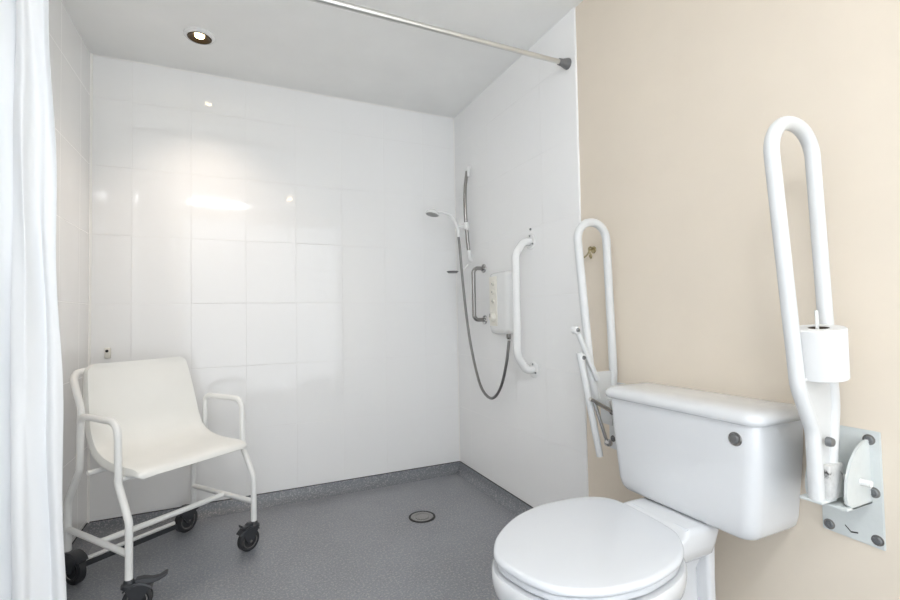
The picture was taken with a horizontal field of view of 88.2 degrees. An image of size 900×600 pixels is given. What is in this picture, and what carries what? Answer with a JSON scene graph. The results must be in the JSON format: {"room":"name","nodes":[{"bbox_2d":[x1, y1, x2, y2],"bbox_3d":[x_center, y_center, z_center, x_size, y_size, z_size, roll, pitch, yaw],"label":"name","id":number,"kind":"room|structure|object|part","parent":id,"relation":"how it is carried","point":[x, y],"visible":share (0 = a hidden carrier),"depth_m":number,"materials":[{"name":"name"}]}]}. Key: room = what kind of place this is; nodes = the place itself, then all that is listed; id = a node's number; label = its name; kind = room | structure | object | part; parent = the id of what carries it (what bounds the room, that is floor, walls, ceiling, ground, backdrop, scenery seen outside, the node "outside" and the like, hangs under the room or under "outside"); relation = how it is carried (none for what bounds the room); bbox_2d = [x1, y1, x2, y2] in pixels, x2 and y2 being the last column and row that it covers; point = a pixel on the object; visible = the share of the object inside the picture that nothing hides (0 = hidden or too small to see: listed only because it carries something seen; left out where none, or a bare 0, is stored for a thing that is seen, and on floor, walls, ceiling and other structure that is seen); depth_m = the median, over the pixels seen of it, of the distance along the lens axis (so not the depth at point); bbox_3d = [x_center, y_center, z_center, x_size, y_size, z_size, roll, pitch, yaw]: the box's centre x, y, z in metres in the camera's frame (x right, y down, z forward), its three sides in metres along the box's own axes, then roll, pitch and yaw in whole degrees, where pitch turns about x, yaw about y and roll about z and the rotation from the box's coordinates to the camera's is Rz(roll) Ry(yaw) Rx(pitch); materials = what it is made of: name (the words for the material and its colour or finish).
{"room":"accessible bathroom","nodes":[
{"label":"accessible bathroom","id":0,"kind":"room"},
{"bbox_2d":[49,0,89,541],"bbox_3d":[-1.094,-0.109,0.671,0.120,2.350,3.450,0,-2,-25],"label":"wall","id":1,"kind":"structure","parent":0,"point":[69,54],"depth_m":2.02,"materials":[{"name":"white tile"}]},
{"bbox_2d":[66,524,92,586],"bbox_3d":[-0.996,1.034,0.670,0.052,0.060,3.450,0,-2,-25],"label":"baseboard","id":2,"kind":"structure","parent":1,"relation":"attached to","point":[79,543],"depth_m":2.09,"materials":[{"name":"grey plastic"}]},
{"bbox_2d":[90,55,458,520],"bbox_3d":[-0.882,-0.046,2.732,2.228,2.350,0.120,0,-2,-25],"label":"wall","id":3,"kind":"structure","parent":0,"point":[281,244],"depth_m":2.62,"materials":[{"name":"white tile"}]},
{"bbox_2d":[87,53,92,522],"bbox_3d":[-1.759,-0.076,2.263,0.017,2.290,0.018,0,-2,-25],"label":"trim","id":4,"kind":"structure","parent":3,"relation":"attached to","point":[91,54],"depth_m":2.27,"materials":[{"name":"white"}]},
{"bbox_2d":[104,348,110,358],"bbox_3d":[-1.680,0.260,2.278,0.026,0.052,0.016,0,-2,-25],"label":"clip","id":5,"kind":"object","parent":3,"relation":"attached to","point":[107,351],"visible":1,"depth_m":2.27,"materials":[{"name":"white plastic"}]},
{"bbox_2d":[93,54,453,118],"bbox_3d":[-0.877,-1.222,2.715,1.988,0.008,0.008,0,-2,-25],"label":"trim","id":6,"kind":"structure","parent":3,"relation":"attached to","point":[93,54],"depth_m":2.62,"materials":[{"name":"white"}]},
{"bbox_2d":[88,461,459,537],"bbox_3d":[-0.825,1.094,2.617,1.988,0.060,0.052,0,-2,-25],"label":"baseboard","id":7,"kind":"structure","parent":3,"relation":"attached to","point":[103,528],"depth_m":2.60,"materials":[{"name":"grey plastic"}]},
{"bbox_2d":[453,119,459,460],"bbox_3d":[0.045,-0.081,3.093,0.008,2.290,0.008,0,-2,-25],"label":"trim","id":8,"kind":"structure","parent":3,"relation":"attached to","point":[453,119],"depth_m":3.09,"materials":[{"name":"white plastic"}]},
{"bbox_2d":[66,474,515,599],"bbox_3d":[-0.115,1.112,1.072,2.228,0.100,3.690,0,-2,-25],"label":"floor","id":9,"kind":"structure","parent":0,"point":[361,545],"depth_m":2.02,"materials":[{"name":"grey plastic"}]},
{"bbox_2d":[64,356,259,599],"bbox_3d":[-1.178,0.684,1.954,0.550,0.849,0.566,-2,-2,28],"label":"chair","id":10,"kind":"object","parent":9,"relation":"on","point":[141,419],"visible":0.99,"depth_m":1.95,"materials":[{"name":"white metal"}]},
{"bbox_3d":[-1.319,0.900,1.733,0.439,0.023,0.023,-2,-2,28],"label":"rail","id":11,"kind":"part","parent":10,"relation":"part of","materials":[{"name":"white metal"}]},
{"bbox_3d":[-1.323,0.711,1.739,0.463,0.551,0.025,-2,-2,28],"label":"frame","id":12,"kind":"part","parent":10,"relation":"part of","materials":[{"name":"white metal"}]},
{"bbox_3d":[-1.061,0.988,1.654,0.100,0.027,0.035,0,-2,-25],"label":"brake lever","id":13,"kind":"part","parent":10,"relation":"part of","materials":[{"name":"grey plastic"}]},
{"bbox_3d":[-1.202,0.460,1.973,0.456,0.400,0.459,-2,-2,28],"label":"seat","id":14,"kind":"part","parent":10,"relation":"part of","materials":[{"name":"white plastic"}]},
{"bbox_3d":[-1.073,0.910,2.186,0.439,0.023,0.023,-2,-2,28],"label":"rail","id":15,"kind":"part","parent":10,"relation":"part of","materials":[{"name":"white metal"}]},
{"bbox_3d":[-1.077,0.722,2.192,0.463,0.551,0.025,-2,-2,28],"label":"frame","id":16,"kind":"part","parent":10,"relation":"part of","materials":[{"name":"white metal"}]},
{"bbox_3d":[-0.901,0.998,2.047,0.035,0.026,0.055,-2,-2,35],"label":"brake lever","id":17,"kind":"part","parent":10,"relation":"part of","materials":[{"name":"black plastic"}]},
{"bbox_2d":[409,511,434,522],"bbox_3d":[-0.142,1.102,2.361,0.136,0.004,0.136,0,-2,-25],"label":"floor drain","id":18,"kind":"object","parent":9,"relation":"on","point":[419,516],"visible":1,"depth_m":2.36,"materials":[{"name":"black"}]},
{"bbox_2d":[492,382,802,599],"bbox_3d":[0.470,0.668,1.264,0.775,0.778,0.534,0,-2,-25],"label":"toilet","id":19,"kind":"object","parent":9,"relation":"on","point":[702,463],"visible":0.98,"depth_m":1.21,"materials":[{"name":"white glazed ceramic"},{"name":"white plastic"},{"name":"chrome"}]},
{"bbox_3d":[0.352,0.629,1.226,0.519,0.020,0.444,0,-2,-25],"label":"lid","id":20,"kind":"part","parent":19,"relation":"part of","materials":[{"name":"white plastic"}]},
{"bbox_3d":[0.352,0.652,1.226,0.504,0.014,0.430,0,-2,-25],"label":"seat","id":21,"kind":"part","parent":19,"relation":"part of","materials":[{"name":"white plastic"}]},
{"bbox_3d":[0.719,0.298,1.393,0.212,0.040,0.534,0,-2,-25],"label":"cistern lid","id":22,"kind":"part","parent":19,"relation":"part of","materials":[{"name":"white ceramic"}]},
{"bbox_2d":[61,0,582,117],"bbox_3d":[-0.159,-1.337,1.151,2.228,0.100,3.690,0,-2,-25],"label":"ceiling","id":23,"kind":"structure","parent":0,"point":[301,45],"depth_m":2.23,"materials":[{"name":"white paint"}]},
{"bbox_2d":[183,27,214,44],"bbox_3d":[-1.169,-1.228,2.166,0.132,0.015,0.132,0,-2,-25],"label":"recessed light","id":24,"kind":"object","parent":23,"relation":"in","point":[197,37],"visible":1,"depth_m":2.16,"materials":[{"name":"white plastic"}]},
{"bbox_2d":[454,0,899,599],"bbox_3d":[0.821,-0.115,1.552,0.120,2.350,3.450,0,-2,-25],"label":"wall","id":25,"kind":"structure","parent":0,"point":[678,100],"depth_m":1.52,"materials":[{"name":"beige paint"}]},
{"bbox_2d":[308,0,570,69],"bbox_3d":[-0.381,-1.041,1.637,1.987,0.048,0.048,0,-2,-25],"label":"rail","id":26,"kind":"object","parent":25,"relation":"attached to","point":[565,63],"visible":1,"depth_m":1.78,"materials":[{"name":"silver metal"}]},
{"bbox_2d":[0,0,66,599],"bbox_3d":[-1.149,-0.008,1.233,0.226,2.086,0.086,-1,-2,-13],"label":"shower curtain","id":27,"kind":"object","parent":26,"relation":"hanging from","point":[32,556],"visible":1,"depth_m":1.25,"materials":[{"name":"white fabric"}]},
{"bbox_3d":[-0.727,-1.040,1.478,1.188,0.025,0.025,0,-2,-25],"label":"rod","id":28,"kind":"part","parent":26,"relation":"part of","materials":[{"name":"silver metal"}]},
{"bbox_3d":[0.149,-1.042,1.881,0.780,0.021,0.021,0,-2,-25],"label":"rod","id":29,"kind":"part","parent":26,"relation":"part of","materials":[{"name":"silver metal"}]},
{"bbox_2d":[458,165,472,261],"bbox_3d":[0.090,-0.539,2.885,0.103,0.611,0.036,0,-2,-25],"label":"riser rail","id":30,"kind":"object","parent":25,"relation":"attached to","point":[465,226],"visible":1,"depth_m":2.88,"materials":[{"name":"silver metal"}]},
{"bbox_2d":[447,264,468,272],"bbox_3d":[0.049,-0.195,2.863,0.148,0.057,0.074,0,-2,-25],"label":"soap dish","id":31,"kind":"object","parent":30,"relation":"attached to","point":[467,265],"visible":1,"depth_m":2.86,"materials":[{"name":"grey plastic"}]},
{"bbox_2d":[471,264,486,323],"bbox_3d":[0.167,-0.035,2.731,0.084,0.358,0.054,0,-2,-25],"label":"grab bar","id":32,"kind":"object","parent":25,"relation":"attached to","point":[482,268],"visible":1,"depth_m":2.71,"materials":[{"name":"silver metal"}]},
{"bbox_2d":[457,237,509,399],"bbox_3d":[0.195,0.078,2.646,0.053,0.956,0.503,0,-2,-30],"label":"shower hose","id":33,"kind":"object","parent":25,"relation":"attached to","point":[458,238],"visible":1,"depth_m":2.77,"materials":[{"name":"silver metal"}]},
{"bbox_2d":[425,209,459,236],"bbox_3d":[-0.041,-0.466,2.817,0.223,0.159,0.084,0,-2,-25],"label":"handset","id":34,"kind":"object","parent":33,"relation":"on","point":[431,212],"visible":1,"depth_m":2.81,"materials":[{"name":"white plastic"}]},
{"bbox_3d":[-0.014,-0.465,2.830,0.162,0.157,0.021,0,-2,-25],"label":"handle","id":35,"kind":"part","parent":34,"relation":"part of","materials":[{"name":"white plastic"}]},
{"bbox_2d":[457,461,532,516],"bbox_3d":[0.300,1.070,2.487,0.052,0.060,1.229,0,-2,-25],"label":"baseboard","id":36,"kind":"structure","parent":25,"relation":"attached to","point":[500,496],"depth_m":2.62,"materials":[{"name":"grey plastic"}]},
{"bbox_2d":[488,271,512,338],"bbox_3d":[0.269,0.028,2.504,0.088,0.361,0.196,0,-2,-25],"label":"shower","id":37,"kind":"object","parent":25,"relation":"attached to","point":[500,317],"visible":0.99,"depth_m":2.46,"materials":[{"name":"white plastic"}]},
{"bbox_3d":[0.227,0.095,2.521,0.022,0.050,0.050,0,-2,-25],"label":"temperature knob","id":38,"kind":"part","parent":37,"relation":"part of","materials":[{"name":"white plastic"}]},
{"bbox_3d":[0.237,0.007,2.533,0.006,0.270,0.078,0,-2,-25],"label":"control panel","id":39,"kind":"part","parent":37,"relation":"part of","materials":[{"name":"white plastic"}]},
{"bbox_2d":[512,234,538,377],"bbox_3d":[0.359,0.027,2.281,0.116,0.716,0.080,0,-2,-25],"label":"grab bar","id":40,"kind":"object","parent":25,"relation":"attached to","point":[532,369],"visible":1,"depth_m":2.25,"materials":[{"name":"white plastic"}]},
{"bbox_2d":[584,246,595,258],"bbox_3d":[0.567,-0.195,1.916,0.055,0.054,0.053,0,-2,-25],"label":"robe hook","id":41,"kind":"object","parent":25,"relation":"attached to","point":[593,249],"visible":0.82,"depth_m":1.91,"materials":[{"name":"gold metal"}]},
{"bbox_2d":[570,218,624,456],"bbox_3d":[0.552,0.135,1.732,0.256,0.892,0.109,0,-2,-35],"label":"grab rail","id":42,"kind":"object","parent":25,"relation":"attached to","point":[595,384],"visible":0.74,"depth_m":1.73,"materials":[{"name":"white metal"}]},
{"bbox_3d":[0.453,0.108,1.675,0.026,0.026,0.026,0,-2,-25],"label":"pivot knob","id":43,"kind":"part","parent":42,"relation":"part of","materials":[{"name":"white plastic"}]},
{"bbox_3d":[0.501,0.199,1.699,0.118,0.202,0.020,0,-2,-29],"label":"link arm","id":44,"kind":"part","parent":42,"relation":"part of","materials":[{"name":"white metal"}]},
{"bbox_3d":[0.509,0.381,1.691,0.106,0.387,0.024,0,-2,-25],"label":"support leg","id":45,"kind":"part","parent":42,"relation":"part of","materials":[{"name":"white metal"}]},
{"bbox_3d":[0.559,0.381,1.690,0.136,0.067,0.034,0,-2,-36],"label":"latch arm","id":46,"kind":"part","parent":42,"relation":"part of","materials":[{"name":"silver metal"}]},
{"bbox_3d":[0.547,0.443,1.684,0.065,0.152,0.013,0,-2,-25],"label":"latch rod","id":47,"kind":"part","parent":42,"relation":"part of","materials":[{"name":"silver metal"}]},
{"bbox_3d":[0.583,0.361,1.759,0.110,0.180,0.010,0,-2,-25],"label":"web plate","id":48,"kind":"part","parent":42,"relation":"part of","materials":[{"name":"white metal"}]},
{"bbox_3d":[0.576,0.519,1.683,0.026,0.026,0.020,0,-2,-25],"label":"latch knob","id":49,"kind":"part","parent":42,"relation":"part of","materials":[{"name":"silver metal"}]},
{"bbox_3d":[0.653,0.450,1.788,0.006,0.262,0.110,0,-2,-25],"label":"wall plate","id":50,"kind":"part","parent":42,"relation":"part of","materials":[{"name":"white metal"}]},
{"bbox_2d":[763,116,885,550],"bbox_3d":[0.834,0.076,1.071,0.275,0.996,0.124,0,-2,-25],"label":"grab rail","id":51,"kind":"object","parent":25,"relation":"attached to","point":[844,473],"visible":0.96,"depth_m":1.06,"materials":[{"name":"white metal"}]},
{"bbox_3d":[0.839,0.289,1.065,0.130,0.230,0.012,0,-2,-25],"label":"web plate","id":52,"kind":"part","parent":51,"relation":"part of","materials":[{"name":"white metal"}]},
{"bbox_2d":[800,324,849,382],"bbox_3d":[0.835,0.119,1.048,0.100,0.126,0.114,-3,-3,42],"label":"toilet roll","id":53,"kind":"object","parent":51,"relation":"on","point":[825,349],"visible":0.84,"depth_m":1.01,"materials":[{"name":"white paper"}]},
{"bbox_2d":[824,518,834,528],"bbox_3d":[0.942,0.556,1.153,0.002,0.025,0.025,0,-2,-25],"label":"screw","id":54,"kind":"object","parent":51,"relation":"in","point":[829,523],"depth_m":1.15,"materials":[{"name":"silver metal"}]},
{"bbox_3d":[0.963,0.439,1.115,0.006,0.268,0.124,0,-2,-25],"label":"wall plate","id":55,"kind":"part","parent":51,"relation":"part of","materials":[{"name":"white metal"}]},
{"bbox_2d":[862,434,874,444],"bbox_3d":[0.974,0.325,1.080,0.002,0.025,0.025,0,-2,-25],"label":"screw","id":56,"kind":"object","parent":51,"relation":"in","point":[869,438],"depth_m":1.08,"materials":[{"name":"silver metal"}]},
{"bbox_2d":[872,487,880,497],"bbox_3d":[0.979,0.445,1.072,0.002,0.025,0.025,0,-2,-25],"label":"screw","id":57,"kind":"object","parent":51,"relation":"in","point":[876,491],"depth_m":1.07,"materials":[{"name":"silver metal"}]},
{"bbox_2d":[871,535,884,546],"bbox_3d":[0.982,0.552,1.065,0.002,0.025,0.025,0,-2,-25],"label":"screw","id":58,"kind":"object","parent":51,"relation":"in","point":[876,540],"depth_m":1.06,"materials":[{"name":"silver metal"}]}
]}

